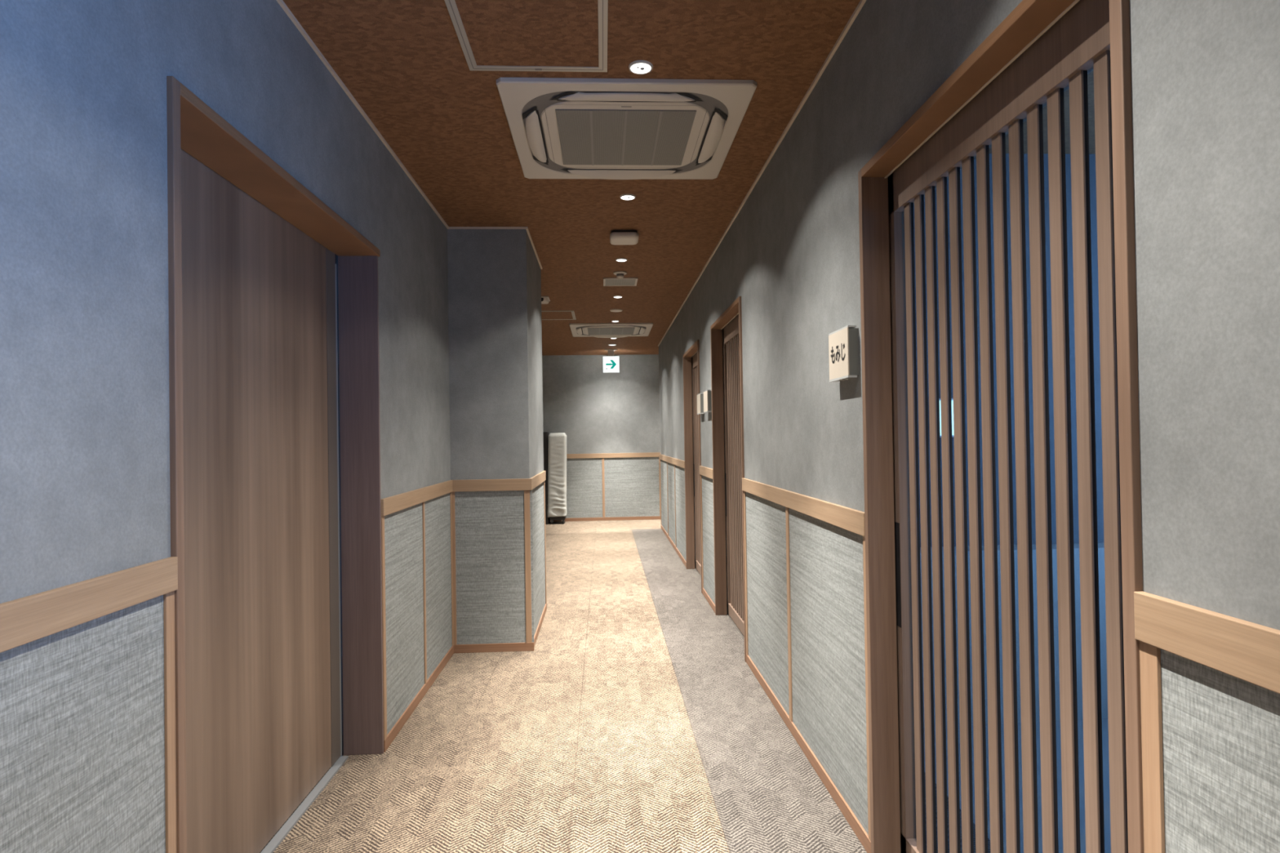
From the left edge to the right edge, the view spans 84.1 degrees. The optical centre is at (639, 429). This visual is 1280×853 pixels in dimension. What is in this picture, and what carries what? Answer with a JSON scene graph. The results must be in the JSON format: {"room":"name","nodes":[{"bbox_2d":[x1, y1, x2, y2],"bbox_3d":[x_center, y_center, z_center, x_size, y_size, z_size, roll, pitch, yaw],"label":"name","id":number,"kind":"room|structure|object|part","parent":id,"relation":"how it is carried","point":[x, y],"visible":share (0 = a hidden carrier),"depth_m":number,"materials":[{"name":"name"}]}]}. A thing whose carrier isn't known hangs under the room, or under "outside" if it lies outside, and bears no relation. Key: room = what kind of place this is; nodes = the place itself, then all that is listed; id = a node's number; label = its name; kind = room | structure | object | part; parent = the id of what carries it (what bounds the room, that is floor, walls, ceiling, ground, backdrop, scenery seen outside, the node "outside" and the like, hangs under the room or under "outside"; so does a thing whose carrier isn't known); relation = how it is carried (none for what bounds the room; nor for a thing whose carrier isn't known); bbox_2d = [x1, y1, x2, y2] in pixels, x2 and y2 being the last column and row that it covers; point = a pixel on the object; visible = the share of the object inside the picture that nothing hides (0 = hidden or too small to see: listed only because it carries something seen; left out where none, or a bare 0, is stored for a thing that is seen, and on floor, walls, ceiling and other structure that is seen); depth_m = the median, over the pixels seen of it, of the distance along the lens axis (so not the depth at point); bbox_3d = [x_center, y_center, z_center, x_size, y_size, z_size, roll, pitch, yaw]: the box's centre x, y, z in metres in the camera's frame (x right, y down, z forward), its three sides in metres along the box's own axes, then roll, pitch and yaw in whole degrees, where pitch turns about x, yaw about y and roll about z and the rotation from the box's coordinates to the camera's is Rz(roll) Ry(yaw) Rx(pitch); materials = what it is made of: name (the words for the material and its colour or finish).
{"room":"restaurant corridor","nodes":[
{"label":"restaurant corridor","id":0,"kind":"room"},
{"bbox_2d":[0,0,543,604],"bbox_3d":[-1.197,0.055,3.983,0.120,2.585,14.080,-1,-1,-3],"label":"wall","id":1,"kind":"structure","parent":0,"point":[85,406],"depth_m":1.39,"materials":[{"name":"grey paint"}]},
{"bbox_2d":[0,591,177,852],"bbox_3d":[-0.877,0.780,-0.768,0.008,0.946,4.573,-1,-1,-3],"label":"wall panel","id":2,"kind":"object","parent":1,"relation":"attached to","point":[88,744],"visible":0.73,"depth_m":1.28,"materials":[{"name":"fabric"}]},
{"bbox_2d":[0,556,177,653],"bbox_3d":[-0.881,0.282,-0.763,0.015,0.071,4.573,-1,-1,-3],"label":"trim","id":3,"kind":"structure","parent":1,"relation":"attached to","point":[26,620],"depth_m":1.24,"materials":[{"name":"brown wood"}]},
{"bbox_2d":[166,75,383,852],"bbox_3d":[-1.133,0.286,2.212,0.209,2.085,1.455,-1,-1,-3],"label":"door","id":4,"kind":"structure","parent":1,"relation":"in","point":[275,496],"depth_m":2.26,"materials":[{"name":"brown wood"}]},
{"bbox_2d":[276,0,542,269],"bbox_3d":[-0.768,-1.268,1.174,0.486,0.011,8.394,-1,-1,-3],"label":"trim","id":5,"kind":"structure","parent":1,"relation":"attached to","point":[282,3],"depth_m":2.88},
{"bbox_2d":[381,480,453,516],"bbox_3d":[-1.106,0.331,3.623,0.015,0.071,1.360,-1,-1,-3],"label":"trim","id":6,"kind":"structure","parent":1,"relation":"attached to","point":[393,504],"depth_m":3.40,"materials":[{"name":"brown wood"}]},
{"bbox_2d":[381,492,453,740],"bbox_3d":[-1.102,0.830,3.617,0.008,0.946,1.360,-1,-1,-3],"label":"wall panel","id":7,"kind":"object","parent":1,"relation":"attached to","point":[417,557],"visible":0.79,"depth_m":3.44,"materials":[{"name":"fabric"}]},
{"bbox_2d":[383,645,453,752],"bbox_3d":[-1.094,1.317,3.612,0.009,0.050,1.360,-1,-1,-3],"label":"baseboard","id":8,"kind":"structure","parent":1,"relation":"attached to","point":[412,706],"depth_m":3.41,"materials":[{"name":"brown wood"}]},
{"bbox_2d":[452,478,532,491],"bbox_3d":[-0.903,0.335,4.306,0.490,0.071,0.015,-1,-1,-3],"label":"trim","id":9,"kind":"structure","parent":1,"relation":"attached to","point":[519,484],"depth_m":4.30,"materials":[{"name":"brown wood"}]},
{"bbox_2d":[452,489,533,644],"bbox_3d":[-0.896,0.834,4.305,0.490,0.946,0.008,-1,-1,-3],"label":"wall panel","id":10,"kind":"object","parent":1,"relation":"attached to","point":[493,594],"visible":0.99,"depth_m":4.31,"materials":[{"name":"fabric"}]},
{"bbox_2d":[447,229,543,479],"bbox_3d":[-1.002,0.061,4.831,0.595,2.585,1.036,-1,-1,-3],"label":"wall pier","id":11,"kind":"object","parent":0,"point":[495,380],"visible":0.57,"depth_m":4.32,"materials":[{"name":"grey paint"}]},
{"bbox_2d":[453,642,533,653],"bbox_3d":[-0.888,1.321,4.299,0.490,0.050,0.009,-1,-1,-3],"label":"baseboard","id":12,"kind":"object","parent":11,"relation":"attached to","point":[522,646],"visible":0.89,"depth_m":4.29,"materials":[{"name":"brown wood"}]},
{"bbox_2d":[530,471,546,489],"bbox_3d":[-0.693,0.338,4.844,0.015,0.071,1.036,-1,-1,-3],"label":"trim","id":13,"kind":"structure","parent":11,"relation":"attached to","point":[539,478],"depth_m":4.78,"materials":[{"name":"brown wood"}]},
{"bbox_2d":[532,480,546,635],"bbox_3d":[-0.689,0.836,4.838,0.008,0.946,1.036,-1,-1,-3],"label":"wall panel","id":14,"kind":"object","parent":11,"relation":"attached to","point":[539,492],"visible":0.69,"depth_m":4.87,"materials":[{"name":"fabric"}]},
{"bbox_2d":[533,603,546,647],"bbox_3d":[-0.681,1.324,4.833,0.009,0.050,1.036,-1,-1,-3],"label":"baseboard","id":15,"kind":"object","parent":11,"relation":"attached to","point":[544,612],"visible":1,"depth_m":4.78,"materials":[{"name":"brown wood"}]},
{"bbox_2d":[542,354,660,453],"bbox_3d":[0.862,0.099,11.198,5.531,2.585,0.120,-1,-1,-3],"label":"wall","id":16,"kind":"structure","parent":0,"point":[597,411],"depth_m":11.07,"materials":[{"name":"grey paint"}]},
{"bbox_2d":[549,515,660,521],"bbox_3d":[0.985,1.364,11.126,4.931,0.050,0.009,-1,-1,-3],"label":"baseboard","id":17,"kind":"structure","parent":16,"relation":"attached to","point":[654,517],"depth_m":11.05,"materials":[{"name":"brown wood"}]},
{"bbox_2d":[566,452,660,458],"bbox_3d":[0.970,0.378,11.133,4.931,0.071,0.015,-1,-1,-3],"label":"trim","id":18,"kind":"structure","parent":16,"relation":"attached to","point":[649,454],"depth_m":11.05,"materials":[{"name":"brown wood"}]},
{"bbox_2d":[565,457,660,518],"bbox_3d":[0.977,0.876,11.132,4.931,0.946,0.008,-1,-1,-3],"label":"wall panel","id":19,"kind":"object","parent":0,"point":[630,486],"visible":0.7,"depth_m":11.06,"materials":[{"name":"fabric"}]},
{"bbox_2d":[259,519,1111,852],"bbox_3d":[1.246,1.361,4.094,5.531,0.100,14.480,-1,-1,-3],"label":"floor","id":20,"kind":"structure","parent":0,"point":[584,740],"depth_m":2.88,"materials":[{"name":"beige carpet"}]},
{"bbox_2d":[542,431,567,524],"bbox_3d":[-1.287,0.726,10.810,0.349,1.390,0.327,-1,-1,-3],"label":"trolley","id":21,"kind":"object","parent":20,"relation":"on","point":[554,443],"visible":1,"depth_m":10.67,"materials":[{"name":"white fabric"}]},
{"bbox_3d":[-1.252,1.333,10.806,0.230,0.055,0.260,-1,-1,-3],"label":"frame","id":22,"kind":"part","parent":21,"relation":"part of","materials":[{"name":"black metal"}]},
{"bbox_2d":[631,528,990,852],"bbox_3d":[0.631,1.363,3.397,0.828,0.100,13.150,-1,-1,-3],"label":"floor strip","id":23,"kind":"object","parent":20,"relation":"attached to","point":[768,797],"visible":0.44,"depth_m":3.02,"materials":[{"name":"grey carpet"}]},
{"bbox_2d":[283,0,1095,355],"bbox_3d":[1.155,-1.323,4.120,5.631,0.100,14.480,-1,-1,-3],"label":"ceiling","id":24,"kind":"structure","parent":0,"point":[403,62],"depth_m":2.94,"materials":[{"name":"brown wood"}]},
{"bbox_2d":[444,0,608,71],"bbox_3d":[-0.343,-1.265,2.248,0.480,0.008,0.487,-1,-1,-3],"label":"access hatch","id":25,"kind":"object","parent":24,"relation":"attached to","point":[493,35],"visible":1,"depth_m":2.26,"materials":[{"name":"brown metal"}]},
{"bbox_2d":[541,296,550,303],"bbox_3d":[-0.887,-1.193,6.537,0.105,0.044,0.200,-1,-1,-3],"label":"sensor","id":26,"kind":"object","parent":24,"relation":"attached to","point":[544,300],"visible":0.66,"depth_m":6.47,"materials":[{"name":"beige plastic"}]},
{"bbox_2d":[541,310,576,319],"bbox_3d":[-0.922,-1.202,7.442,0.479,0.008,0.530,-1,-1,-3],"label":"access hatch","id":27,"kind":"object","parent":24,"relation":"attached to","point":[554,314],"visible":0.61,"depth_m":7.45,"materials":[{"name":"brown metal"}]},
{"bbox_3d":[-0.922,-1.204,7.442,0.419,0.003,0.470,-1,-1,-3],"label":"hatch panel","id":28,"kind":"part","parent":27,"relation":"part of","materials":[{"name":"brown wood"}]},
{"bbox_2d":[568,322,653,337],"bbox_3d":[-0.347,-1.182,8.487,0.950,0.043,0.950,-1,-1,-3],"label":"air conditioner","id":29,"kind":"object","parent":24,"relation":"attached to","point":[638,329],"depth_m":8.38,"materials":[{"name":"grey plastic"}]},
{"bbox_3d":[-0.347,-1.191,8.487,0.676,0.016,0.676,-1,-1,-3],"label":"panel","id":30,"kind":"part","parent":29,"relation":"part of","materials":[{"name":"beige plastic"}]},
{"bbox_2d":[587,327,635,334],"bbox_3d":[-0.347,-1.181,8.487,0.550,0.004,0.550,-1,-1,-3],"label":"ceiling vent","id":31,"kind":"object","parent":29,"relation":"in","point":[591,331],"depth_m":8.45,"materials":[{"name":"grey"}]},
{"bbox_2d":[602,349,619,373],"bbox_3d":[-0.424,-1.010,10.384,0.240,0.344,0.060,-1,-1,-3],"label":"exit sign","id":32,"kind":"object","parent":24,"relation":"hanging from","point":[611,362],"visible":1,"depth_m":10.36,"materials":[{"name":"white plastic"}]},
{"bbox_2d":[609,308,622,311],"bbox_3d":[-0.241,-1.211,7.201,0.128,0.015,0.128,-1,-1,-3],"label":"ceiling speaker","id":33,"kind":"object","parent":24,"relation":"attached to","point":[614,309],"visible":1,"depth_m":7.16,"materials":[{"name":"beige plastic"}]},
{"bbox_2d":[613,295,622,297],"bbox_3d":[-0.204,-1.222,6.512,0.086,0.008,0.086,-1,-1,-3],"label":"recessed light","id":34,"kind":"object","parent":24,"relation":"in","point":[614,296],"visible":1,"depth_m":6.51,"materials":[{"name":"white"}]},
{"bbox_2d":[613,271,626,278],"bbox_3d":[-0.156,-1.215,5.573,0.108,0.043,0.108,-1,-1,-3],"label":"smoke detector","id":35,"kind":"object","parent":24,"relation":"attached to","point":[620,274],"visible":1,"depth_m":5.55,"materials":[{"name":"beige plastic"}]},
{"bbox_2d":[603,277,637,286],"bbox_3d":[-0.164,-1.228,5.882,0.280,0.010,0.280,-1,-1,-3],"label":"ceiling vent","id":36,"kind":"object","parent":24,"relation":"in","point":[606,281],"visible":0.98,"depth_m":5.87,"materials":[{"name":"beige plastic"}]},
{"bbox_2d":[615,257,626,262],"bbox_3d":[-0.135,-1.238,5.164,0.086,0.008,0.086,-1,-1,-3],"label":"recessed light","id":37,"kind":"object","parent":24,"relation":"in","point":[620,260],"visible":1,"depth_m":5.16,"materials":[{"name":"white plastic"}]},
{"bbox_2d":[609,229,638,244],"bbox_3d":[-0.101,-1.222,4.505,0.180,0.053,0.180,-1,-1,-3],"label":"ceiling speaker","id":38,"kind":"object","parent":24,"relation":"attached to","point":[617,237],"depth_m":4.43,"materials":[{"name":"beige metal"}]},
{"bbox_2d":[496,77,756,179],"bbox_3d":[-0.068,-1.243,3.037,0.950,0.043,0.950,-1,-1,-3],"label":"air conditioner","id":39,"kind":"object","parent":24,"relation":"attached to","point":[573,128],"depth_m":2.89,"materials":[{"name":"beige plastic"}]},
{"bbox_3d":[-0.068,-1.253,3.037,0.676,0.016,0.676,-1,-1,-3],"label":"panel","id":40,"kind":"part","parent":39,"relation":"part of","materials":[{"name":"beige plastic"}]},
{"bbox_2d":[555,109,696,165],"bbox_3d":[-0.068,-1.242,3.037,0.550,0.006,0.550,-1,-1,-3],"label":"ceiling vent","id":41,"kind":"object","parent":39,"relation":"in","point":[584,137],"depth_m":3.00,"materials":[{"name":"grey plastic"}]},
{"bbox_2d":[619,193,635,199],"bbox_3d":[-0.066,-1.253,3.816,0.086,0.008,0.086,-1,-1,-3],"label":"recessed light","id":42,"kind":"object","parent":24,"relation":"in","point":[627,196],"visible":1,"depth_m":3.81,"materials":[{"name":"white plastic"}]},
{"bbox_2d":[628,59,653,74],"bbox_3d":[0.003,-1.268,2.481,0.086,0.008,0.086,-1,-1,-3],"label":"recessed light","id":43,"kind":"object","parent":24,"relation":"in","point":[637,67],"visible":1,"depth_m":2.48,"materials":[{"name":"beige plastic"}]},
{"bbox_2d":[658,0,1279,630],"bbox_3d":[0.677,0.022,3.544,0.120,2.585,13.010,-1,-1,-3],"label":"wall","id":44,"kind":"structure","parent":0,"point":[1206,73],"depth_m":1.02,"materials":[{"name":"grey paint"}]},
{"bbox_2d":[659,453,684,468],"bbox_3d":[0.361,0.359,8.479,0.015,0.071,3.115,-1,-1,-3],"label":"trim","id":45,"kind":"structure","parent":44,"relation":"attached to","point":[677,462],"depth_m":8.04,"materials":[{"name":"brown wood"}]},
{"bbox_2d":[659,459,686,561],"bbox_3d":[0.372,0.858,8.473,0.008,0.946,3.115,-1,-1,-3],"label":"wall panel","id":46,"kind":"object","parent":44,"relation":"attached to","point":[673,512],"visible":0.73,"depth_m":8.15,"materials":[{"name":"fabric"}]},
{"bbox_2d":[661,524,686,568],"bbox_3d":[0.379,1.346,8.468,0.009,0.050,3.115,-1,-1,-3],"label":"baseboard","id":47,"kind":"structure","parent":44,"relation":"attached to","point":[676,549],"depth_m":8.07,"materials":[{"name":"brown wood"}]},
{"bbox_2d":[682,339,702,592],"bbox_3d":[0.540,0.303,6.361,0.153,2.085,1.234,-1,-1,-3],"label":"door","id":48,"kind":"structure","parent":44,"relation":"in","point":[691,387],"depth_m":6.89,"materials":[{"name":"brown wood"}]},
{"bbox_3d":[0.528,0.487,6.899,0.002,0.310,0.031,-1,-1,-3],"label":"pull handle","id":49,"kind":"part","parent":48,"relation":"part of","materials":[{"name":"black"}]},
{"bbox_2d":[694,365,701,565],"bbox_3d":[0.564,0.328,6.383,0.005,1.875,0.900,-1,-1,-3],"label":"grille","id":50,"kind":"object","parent":48,"relation":"attached to","point":[698,562],"depth_m":6.73,"materials":[{"name":"brown wood"}]},
{"bbox_2d":[697,393,703,414],"bbox_3d":[0.486,-0.208,5.688,0.035,0.163,0.185,-1,-1,-3],"label":"name plate","id":51,"kind":"object","parent":44,"relation":"attached to","point":[700,396],"visible":0.97,"depth_m":5.60,"materials":[{"name":"beige plastic"}]},
{"bbox_3d":[0.471,-0.208,5.687,0.004,0.150,0.185,-1,-1,-3],"label":"plate","id":52,"kind":"part","parent":51,"relation":"part of","materials":[{"name":"beige"}]},
{"bbox_2d":[699,466,712,479],"bbox_3d":[0.514,0.326,5.481,0.015,0.071,0.701,-1,-1,-3],"label":"trim","id":53,"kind":"structure","parent":44,"relation":"attached to","point":[704,471],"depth_m":5.43,"materials":[{"name":"brown wood"}]},
{"bbox_2d":[700,475,715,604],"bbox_3d":[0.526,0.824,5.476,0.008,0.946,0.701,-1,-1,-3],"label":"wall panel","id":54,"kind":"object","parent":44,"relation":"attached to","point":[706,483],"visible":0.73,"depth_m":5.50,"materials":[{"name":"fabric"}]},
{"bbox_2d":[703,389,711,413],"bbox_3d":[0.506,-0.212,5.301,0.035,0.163,0.200,-1,-1,-3],"label":"name plate","id":55,"kind":"object","parent":44,"relation":"attached to","point":[707,393],"visible":1,"depth_m":5.20,"materials":[{"name":"beige plastic"}]},
{"bbox_3d":[0.491,-0.213,5.300,0.004,0.150,0.200,-1,-1,-3],"label":"plate","id":56,"kind":"part","parent":55,"relation":"part of","materials":[{"name":"beige"}]},
{"bbox_2d":[702,587,715,613],"bbox_3d":[0.533,1.312,5.471,0.009,0.050,0.701,-1,-1,-3],"label":"baseboard","id":57,"kind":"structure","parent":44,"relation":"attached to","point":[709,601],"depth_m":5.45,"materials":[{"name":"brown wood"}]},
{"bbox_2d":[710,296,746,662],"bbox_3d":[0.632,0.283,4.569,0.153,2.085,1.234,-1,-1,-3],"label":"door","id":58,"kind":"structure","parent":44,"relation":"in","point":[733,470],"depth_m":5.00,"materials":[{"name":"brown wood"}]},
{"bbox_3d":[0.620,0.467,5.106,0.002,0.310,0.031,-1,-1,-3],"label":"pull handle","id":59,"kind":"part","parent":58,"relation":"part of","materials":[{"name":"black"}]},
{"bbox_2d":[726,333,743,621],"bbox_3d":[0.656,0.308,4.591,0.005,1.875,0.900,-1,-1,-3],"label":"grille","id":60,"kind":"object","parent":58,"relation":"attached to","point":[736,606],"depth_m":4.81,"materials":[{"name":"brown wood"}]},
{"bbox_2d":[657,0,866,346],"bbox_3d":[0.592,-1.264,3.554,0.011,0.011,13.010,-1,-1,-3],"label":"trim","id":61,"kind":"structure","parent":44,"relation":"attached to","point":[861,2],"depth_m":2.93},
{"bbox_2d":[742,478,865,537],"bbox_3d":[0.637,0.299,3.092,0.015,0.071,1.894,-1,-1,-3],"label":"trim","id":62,"kind":"structure","parent":44,"relation":"attached to","point":[851,520],"depth_m":2.67,"materials":[{"name":"brown wood"}]},
{"bbox_2d":[743,491,871,841],"bbox_3d":[0.648,0.797,3.087,0.008,0.946,1.894,-1,-1,-3],"label":"wall panel","id":63,"kind":"object","parent":44,"relation":"attached to","point":[805,576],"visible":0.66,"depth_m":2.71,"materials":[{"name":"fabric"}]},
{"bbox_2d":[746,653,871,852],"bbox_3d":[0.655,1.285,3.082,0.009,0.050,1.894,-1,-1,-3],"label":"baseboard","id":64,"kind":"structure","parent":44,"relation":"attached to","point":[847,813],"depth_m":2.68,"materials":[{"name":"brown wood"}]},
{"bbox_2d":[828,324,858,382],"bbox_3d":[0.659,-0.244,2.303,0.035,0.163,0.186,-1,-1,-3],"label":"name plate","id":65,"kind":"object","parent":44,"relation":"attached to","point":[843,351],"visible":1,"depth_m":2.25,"materials":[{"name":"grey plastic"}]},
{"bbox_3d":[0.645,-0.244,2.302,0.004,0.150,0.186,-1,-1,-3],"label":"plate","id":66,"kind":"part","parent":65,"relation":"part of","materials":[{"name":"beige plastic"}]},
{"bbox_2d":[857,0,1143,852],"bbox_3d":[0.785,0.249,1.585,0.153,2.085,1.234,-1,-1,-3],"label":"door","id":67,"kind":"structure","parent":44,"relation":"in","point":[1042,50],"depth_m":1.56,"materials":[{"name":"brown wood"}]},
{"bbox_3d":[0.773,0.433,2.122,0.002,0.310,0.031,-1,-1,-3],"label":"pull handle","id":68,"kind":"part","parent":67,"relation":"part of","materials":[{"name":"black"}]},
{"bbox_2d":[1133,591,1279,693],"bbox_3d":[0.844,0.253,-0.952,0.015,0.071,4.018,-1,-1,-3],"label":"trim","id":69,"kind":"structure","parent":44,"relation":"attached to","point":[1248,651],"depth_m":0.92,"materials":[{"name":"brown wood"}]},
{"bbox_2d":[1139,640,1279,852],"bbox_3d":[0.856,0.751,-0.957,0.008,0.946,4.018,-1,-1,-3],"label":"wall panel","id":70,"kind":"object","parent":44,"relation":"attached to","point":[1211,737],"visible":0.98,"depth_m":0.95,"materials":[{"name":"fabric"}]},
{"bbox_2d":[913,153,1104,546],"bbox_3d":[1.955,-0.014,2.078,2.282,2.585,2.650,-1,-1,-3],"label":"wall","id":71,"kind":"structure","parent":0,"point":[1068,157],"depth_m":3.30,"materials":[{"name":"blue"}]},
{"bbox_2d":[939,398,954,437],"bbox_3d":[1.419,-0.055,3.264,0.110,0.180,0.028,-1,-1,-3],"label":"panel light","id":72,"kind":"object","parent":71,"relation":"attached to","point":[953,436],"visible":0.03,"depth_m":3.25,"materials":[{"name":"grey"}]},
{"bbox_2d":[920,542,1107,726],"bbox_3d":[1.860,0.911,3.219,2.182,0.762,0.140,-1,-1,-3],"label":"wall","id":73,"kind":"structure","parent":0,"point":[1100,545],"depth_m":3.15,"materials":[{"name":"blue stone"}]}
]}

